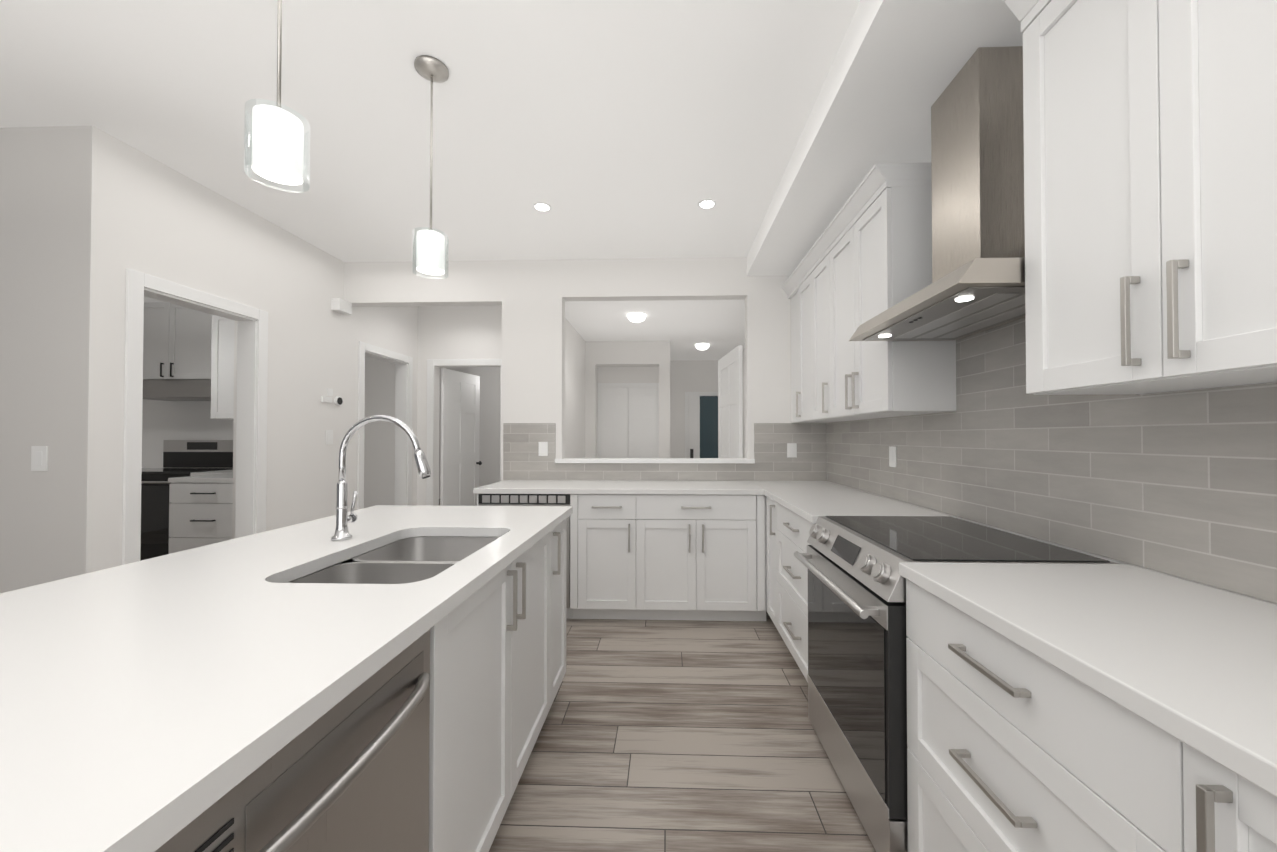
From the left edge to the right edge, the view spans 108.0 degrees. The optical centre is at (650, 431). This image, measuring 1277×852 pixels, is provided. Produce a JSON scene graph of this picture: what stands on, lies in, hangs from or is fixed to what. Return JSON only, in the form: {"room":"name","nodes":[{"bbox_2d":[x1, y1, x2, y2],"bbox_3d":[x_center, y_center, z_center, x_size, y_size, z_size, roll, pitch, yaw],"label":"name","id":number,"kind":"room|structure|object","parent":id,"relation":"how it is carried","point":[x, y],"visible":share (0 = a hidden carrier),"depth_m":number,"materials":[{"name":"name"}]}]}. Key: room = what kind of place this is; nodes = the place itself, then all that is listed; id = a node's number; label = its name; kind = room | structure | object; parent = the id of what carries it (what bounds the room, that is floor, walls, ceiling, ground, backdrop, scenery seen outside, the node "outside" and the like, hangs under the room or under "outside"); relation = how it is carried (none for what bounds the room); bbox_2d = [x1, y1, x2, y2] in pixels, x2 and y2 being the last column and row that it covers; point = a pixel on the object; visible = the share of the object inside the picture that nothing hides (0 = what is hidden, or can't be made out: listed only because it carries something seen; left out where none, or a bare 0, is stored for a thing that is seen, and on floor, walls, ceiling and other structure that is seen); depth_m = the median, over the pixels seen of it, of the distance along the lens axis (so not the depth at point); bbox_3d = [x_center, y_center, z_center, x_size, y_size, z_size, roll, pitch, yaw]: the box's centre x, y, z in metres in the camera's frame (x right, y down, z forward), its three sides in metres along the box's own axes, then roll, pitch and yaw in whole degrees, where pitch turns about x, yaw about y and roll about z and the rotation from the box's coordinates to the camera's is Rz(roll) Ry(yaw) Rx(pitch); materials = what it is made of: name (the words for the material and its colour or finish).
{"room":"kitchen","nodes":[
{"label":"kitchen","id":0,"kind":"room"},
{"bbox_2d":[0,126,139,593],"bbox_3d":[-4.737,-0.068,2.304,4.250,2.730,0.150,0,-1,2],"label":"wall","id":1,"kind":"structure","parent":0,"point":[88,214],"depth_m":2.17,"materials":[{"name":"white paint"}]},
{"bbox_2d":[31,446,47,470],"bbox_3d":[-2.846,0.125,2.158,0.075,0.115,0.008,0,-1,2],"label":"light switch","id":2,"kind":"object","parent":1,"relation":"attached to","point":[39,458],"depth_m":2.16,"materials":[{"name":"white plastic"}]},
{"bbox_2d":[136,152,343,538],"bbox_3d":[-2.645,-0.058,3.074,0.120,2.730,1.530,0,-1,2],"label":"wall","id":3,"kind":"structure","parent":0,"point":[188,234],"depth_m":3.27,"materials":[{"name":"white paint"}]},
{"bbox_2d":[122,268,267,564],"bbox_3d":[-2.650,0.247,2.700,0.136,2.110,0.810,0,-1,2],"label":"trim","id":4,"kind":"structure","parent":3,"relation":"attached to","point":[251,420],"depth_m":2.85,"materials":[{"name":"white paint"}]},
{"bbox_2d":[321,388,335,403],"bbox_3d":[-2.557,-0.288,3.669,0.015,0.115,0.120,0,-1,2],"label":"outlet","id":5,"kind":"object","parent":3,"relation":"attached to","point":[329,391],"depth_m":3.68,"materials":[{"name":"white plastic"}]},
{"bbox_2d":[335,396,342,405],"bbox_3d":[-2.549,-0.250,3.788,0.023,0.076,0.076,0,-1,2],"label":"thermostat","id":6,"kind":"object","parent":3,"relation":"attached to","point":[339,401],"depth_m":3.78,"materials":[{"name":"white plastic"}]},
{"bbox_2d":[331,298,351,314],"bbox_3d":[-2.526,-1.022,3.790,0.069,0.095,0.145,0,-1,2],"label":"door chime","id":7,"kind":"object","parent":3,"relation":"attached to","point":[339,305],"depth_m":3.75,"materials":[{"name":"white plastic"}]},
{"bbox_2d":[0,0,1022,360],"bbox_3d":[-1.924,-1.359,4.001,10.000,0.205,11.200,0,-1,2],"label":"ceiling","id":8,"kind":"structure","parent":0,"point":[774,130],"depth_m":2.04,"materials":[{"name":"white paint"}]},
{"bbox_2d":[244,0,309,192],"bbox_3d":[-0.929,-1.037,1.161,0.128,0.817,0.128,0,-1,2],"label":"pendant light","id":9,"kind":"object","parent":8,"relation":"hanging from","point":[277,133],"visible":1,"depth_m":1.13,"materials":[{"name":"white glass"}]},
{"bbox_2d":[412,55,448,278],"bbox_3d":[-0.867,-1.029,1.829,0.128,0.817,0.128,0,-1,2],"label":"pendant light","id":10,"kind":"object","parent":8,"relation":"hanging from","point":[431,245],"visible":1,"depth_m":1.80,"materials":[{"name":"white glass"}]},
{"bbox_2d":[533,202,551,211],"bbox_3d":[-0.689,-1.421,2.939,0.115,0.006,0.115,0,-1,-4],"label":"recessed light","id":11,"kind":"object","parent":8,"relation":"in","point":[539,206],"depth_m":2.94,"materials":[{"name":"white paint"}]},
{"bbox_2d":[628,313,645,322],"bbox_3d":[-0.170,-1.350,5.542,0.219,0.084,0.219,0,-1,-4],"label":"ceiling light","id":12,"kind":"object","parent":8,"relation":"in","point":[632,317],"depth_m":5.47,"materials":[{"name":"white glass"}]},
{"bbox_2d":[695,343,708,349],"bbox_3d":[0.810,-1.328,7.310,0.219,0.084,0.219,0,-1,-4],"label":"ceiling light","id":13,"kind":"object","parent":8,"relation":"in","point":[701,346],"depth_m":7.23,"materials":[{"name":"white paint"}]},
{"bbox_2d":[698,199,715,208],"bbox_3d":[0.350,-1.421,2.904,0.115,0.006,0.115,0,-1,-4],"label":"recessed light","id":14,"kind":"object","parent":8,"relation":"in","point":[707,203],"depth_m":2.90,"materials":[{"name":"white paint"}]},
{"bbox_2d":[344,257,790,511],"bbox_3d":[-1.082,-0.048,3.871,4.930,2.730,0.130,0,-1,2],"label":"wall","id":15,"kind":"structure","parent":0,"point":[511,311],"depth_m":3.87,"materials":[{"name":"white paint"}]},
{"bbox_2d":[357,341,412,509],"bbox_3d":[-2.591,0.269,4.453,0.136,2.110,0.840,0,-1,2],"label":"trim","id":16,"kind":"structure","parent":15,"relation":"attached to","point":[403,363],"depth_m":4.79,"materials":[{"name":"white paint"}]},
{"bbox_2d":[539,442,547,455],"bbox_3d":[-0.880,0.140,3.785,0.075,0.115,0.007,0,-1,2],"label":"outlet","id":17,"kind":"object","parent":15,"relation":"attached to","point":[543,446],"depth_m":3.78,"materials":[{"name":"white plastic"}]},
{"bbox_2d":[440,345,742,505],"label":"doors","id":18,"kind":"structure","parent":15,"relation":"in","point":[628,421],"depth_m":5.72,"materials":[{"name":"white paint"}]},
{"bbox_2d":[555,458,754,463],"bbox_3d":[0.026,0.239,3.818,1.610,0.034,0.175,0,-1,2],"label":"trim","id":19,"kind":"structure","parent":15,"relation":"attached to","point":[565,460],"depth_m":3.74,"materials":[{"name":"white paint"}]},
{"bbox_2d":[503,423,822,480],"bbox_3d":[0.095,0.163,3.759,2.610,0.464,0.007,0,-1,2],"label":"tile backsplash","id":20,"kind":"structure","parent":15,"relation":"attached to","point":[522,460],"depth_m":3.75,"materials":[{"name":"grey tile"}]},
{"bbox_2d":[786,287,797,422],"bbox_3d":[1.251,-0.588,3.558,0.300,1.030,0.347,0,-1,2],"label":"upper cabinet","id":21,"kind":"object","parent":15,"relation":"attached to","point":[794,338],"depth_m":3.66,"materials":[{"name":"white paint"}]},
{"bbox_2d":[787,443,796,457],"bbox_3d":[1.129,0.150,3.716,0.075,0.115,0.007,0,-1,2],"label":"outlet","id":22,"kind":"object","parent":15,"relation":"attached to","point":[791,447],"depth_m":3.71,"materials":[{"name":"white plastic"}]},
{"bbox_2d":[439,499,875,851],"bbox_3d":[-1.924,1.343,3.967,10.000,0.050,11.200,0,-1,2],"label":"floor","id":23,"kind":"structure","parent":0,"point":[677,736],"depth_m":1.86,"materials":[{"name":"brown wood"}]},
{"bbox_2d":[140,302,234,560],"bbox_3d":[-4.864,-0.037,4.659,2.677,2.725,1.252,0,-1,2],"label":"kitchen cabinets","id":24,"kind":"object","parent":23,"relation":"on","point":[187,488],"visible":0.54,"depth_m":4.68,"materials":[{"name":"white paint"}]},
{"bbox_2d":[155,629,429,851],"bbox_3d":[-0.739,0.831,0.681,0.636,0.869,0.600,0,-1,2],"label":"dishwasher","id":25,"kind":"object","parent":23,"relation":"on","point":[349,772],"visible":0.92,"depth_m":0.72,"materials":[{"name":"silver metal"}]},
{"bbox_2d":[426,359,501,505],"bbox_3d":[-1.974,0.275,4.975,0.870,2.110,0.015,0,-1,2],"label":"trim","id":26,"kind":"structure","parent":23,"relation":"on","point":[431,363],"depth_m":4.98,"materials":[{"name":"white paint"}]},
{"bbox_2d":[429,518,566,749],"bbox_3d":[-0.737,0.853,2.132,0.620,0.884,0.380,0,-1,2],"label":"base cabinet","id":27,"kind":"object","parent":23,"relation":"on","point":[497,657],"depth_m":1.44,"materials":[{"name":"white paint"}]},
{"bbox_2d":[0,505,572,851],"bbox_3d":[-0.958,0.375,0.705,1.013,0.035,3.320,0,-1,2],"label":"countertop","id":28,"kind":"structure","parent":27,"relation":"on","point":[154,704],"depth_m":0.73,"materials":[{"name":"white stone"}]},
{"bbox_2d":[331,415,430,540],"bbox_3d":[-0.920,0.156,1.604,0.338,0.425,0.095,0,-1,2],"label":"faucet","id":29,"kind":"object","parent":28,"relation":"on","point":[343,518],"visible":1,"depth_m":1.58,"materials":[{"name":"silver metal"}]},
{"bbox_2d":[288,536,498,583],"bbox_3d":[-0.744,0.500,1.451,0.440,0.194,0.710,0,-1,2],"label":"sink","id":30,"kind":"object","parent":28,"relation":"in","point":[410,560],"visible":0.15,"depth_m":1.43,"materials":[{"name":"silver metal"}]},
{"bbox_2d":[569,494,644,619],"bbox_3d":[-0.284,0.869,3.453,0.507,0.884,0.623,0,-1,2],"label":"base cabinet","id":31,"kind":"object","parent":23,"relation":"on","point":[607,531],"depth_m":3.15,"materials":[{"name":"white paint"}]},
{"bbox_2d":[478,494,570,607],"bbox_3d":[-0.859,0.820,3.445,0.629,0.779,0.664,0,-1,2],"label":"wine rack","id":32,"kind":"object","parent":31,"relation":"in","point":[523,499],"visible":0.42,"depth_m":3.16,"materials":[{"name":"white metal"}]},
{"bbox_2d":[645,494,766,620],"bbox_3d":[0.326,0.869,3.433,0.952,0.884,0.623,0,-1,2],"label":"base cabinet","id":33,"kind":"object","parent":23,"relation":"on","point":[663,557],"depth_m":3.13,"materials":[{"name":"white paint"}]},
{"bbox_2d":[473,480,848,494],"bbox_3d":[0.094,0.409,3.427,2.591,0.035,0.649,0,-1,2],"label":"countertop","id":34,"kind":"structure","parent":33,"relation":"on","point":[506,486],"depth_m":3.29,"materials":[{"name":"white stone"}]},
{"bbox_2d":[766,496,769,615],"bbox_3d":[1.074,0.863,2.946,0.613,0.884,0.288,0,-1,2],"label":"base cabinet","id":35,"kind":"object","parent":23,"relation":"on","point":[767,498],"depth_m":3.04,"materials":[{"name":"white paint"}]},
{"bbox_2d":[770,499,813,681],"bbox_3d":[1.057,0.857,2.453,0.613,0.884,0.816,0,-1,2],"label":"base cabinet","id":36,"kind":"object","parent":23,"relation":"on","point":[788,534],"depth_m":2.52,"materials":[{"name":"white paint"}]},
{"bbox_2d":[761,488,955,523],"bbox_3d":[1.046,0.398,2.559,0.629,0.035,1.020,0,-1,2],"label":"countertop","id":37,"kind":"structure","parent":36,"relation":"on","point":[811,501],"depth_m":2.45,"materials":[{"name":"white stone"}]},
{"bbox_2d":[794,516,1118,851],"bbox_3d":[0.961,0.827,1.665,0.698,0.924,0.754,0,-1,2],"label":"range","id":38,"kind":"object","parent":23,"relation":"on","point":[857,685],"visible":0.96,"depth_m":1.49,"materials":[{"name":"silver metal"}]},
{"bbox_2d":[906,579,1157,851],"bbox_3d":[1.005,0.838,0.904,0.613,0.884,0.754,0,-1,2],"label":"base cabinet","id":39,"kind":"object","parent":23,"relation":"on","point":[1013,746],"depth_m":0.90,"materials":[{"name":"white paint"}]},
{"bbox_2d":[899,562,1276,797],"bbox_3d":[0.961,0.366,-0.016,0.626,0.035,2.610,0,-1,2],"label":"countertop","id":40,"kind":"structure","parent":39,"relation":"on","point":[1191,664],"depth_m":0.81,"materials":[{"name":"white stone"}]},
{"bbox_2d":[1158,728,1276,851],"bbox_3d":[0.986,0.831,0.335,0.613,0.884,0.503,0,-1,2],"label":"base cabinet","id":41,"kind":"object","parent":23,"relation":"on","point":[1204,806],"depth_m":0.56,"materials":[{"name":"white paint"}]},
{"bbox_2d":[828,382,1276,604],"bbox_3d":[1.474,-0.048,3.869,0.120,2.730,11.200,0,-1,2],"label":"wall","id":42,"kind":"structure","parent":0,"point":[1109,559],"depth_m":1.43,"materials":[{"name":"white paint"}]},
{"bbox_2d":[794,271,805,422],"bbox_3d":[1.241,-0.591,3.253,0.300,1.030,0.378,0,-1,2],"label":"upper cabinet","id":43,"kind":"object","parent":42,"relation":"attached to","point":[800,287],"depth_m":3.39,"materials":[{"name":"white paint"}]},
{"bbox_2d":[806,251,862,422],"bbox_3d":[1.231,-0.595,2.954,0.300,1.030,0.459,0,-1,2],"label":"upper cabinet","id":44,"kind":"object","parent":42,"relation":"attached to","point":[813,273],"depth_m":3.08,"materials":[{"name":"white paint"}]},
{"bbox_2d":[822,175,955,418],"bbox_3d":[1.214,-0.601,2.448,0.300,1.030,0.789,0,-1,2],"label":"upper cabinet","id":45,"kind":"object","parent":42,"relation":"attached to","point":[867,256],"depth_m":2.14,"materials":[{"name":"white paint"}]},
{"bbox_2d":[889,446,896,466],"bbox_3d":[1.360,0.141,2.610,0.007,0.115,0.075,0,-1,2],"label":"outlet","id":46,"kind":"object","parent":42,"relation":"attached to","point":[892,450],"depth_m":2.60,"materials":[{"name":"white plastic"}]},
{"bbox_2d":[849,46,1024,340],"bbox_3d":[1.095,-0.841,1.667,0.468,0.886,0.774,0,-1,2],"label":"range hood","id":47,"kind":"object","parent":42,"relation":"attached to","point":[977,285],"visible":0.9,"depth_m":1.55,"materials":[{"name":"silver metal"}]},
{"bbox_2d":[823,317,1276,603],"bbox_3d":[1.318,-0.152,1.149,0.008,1.029,5.150,0,-1,2],"label":"tile backsplash","id":48,"kind":"structure","parent":42,"relation":"attached to","point":[1181,484],"depth_m":1.39,"materials":[{"name":"grey tile"}]},
{"bbox_2d":[1016,0,1276,394],"bbox_3d":[1.161,-0.621,0.889,0.300,1.030,0.759,0,-1,2],"label":"upper cabinet","id":49,"kind":"object","parent":42,"relation":"attached to","point":[1150,173],"depth_m":0.95,"materials":[{"name":"white paint"}]}
]}

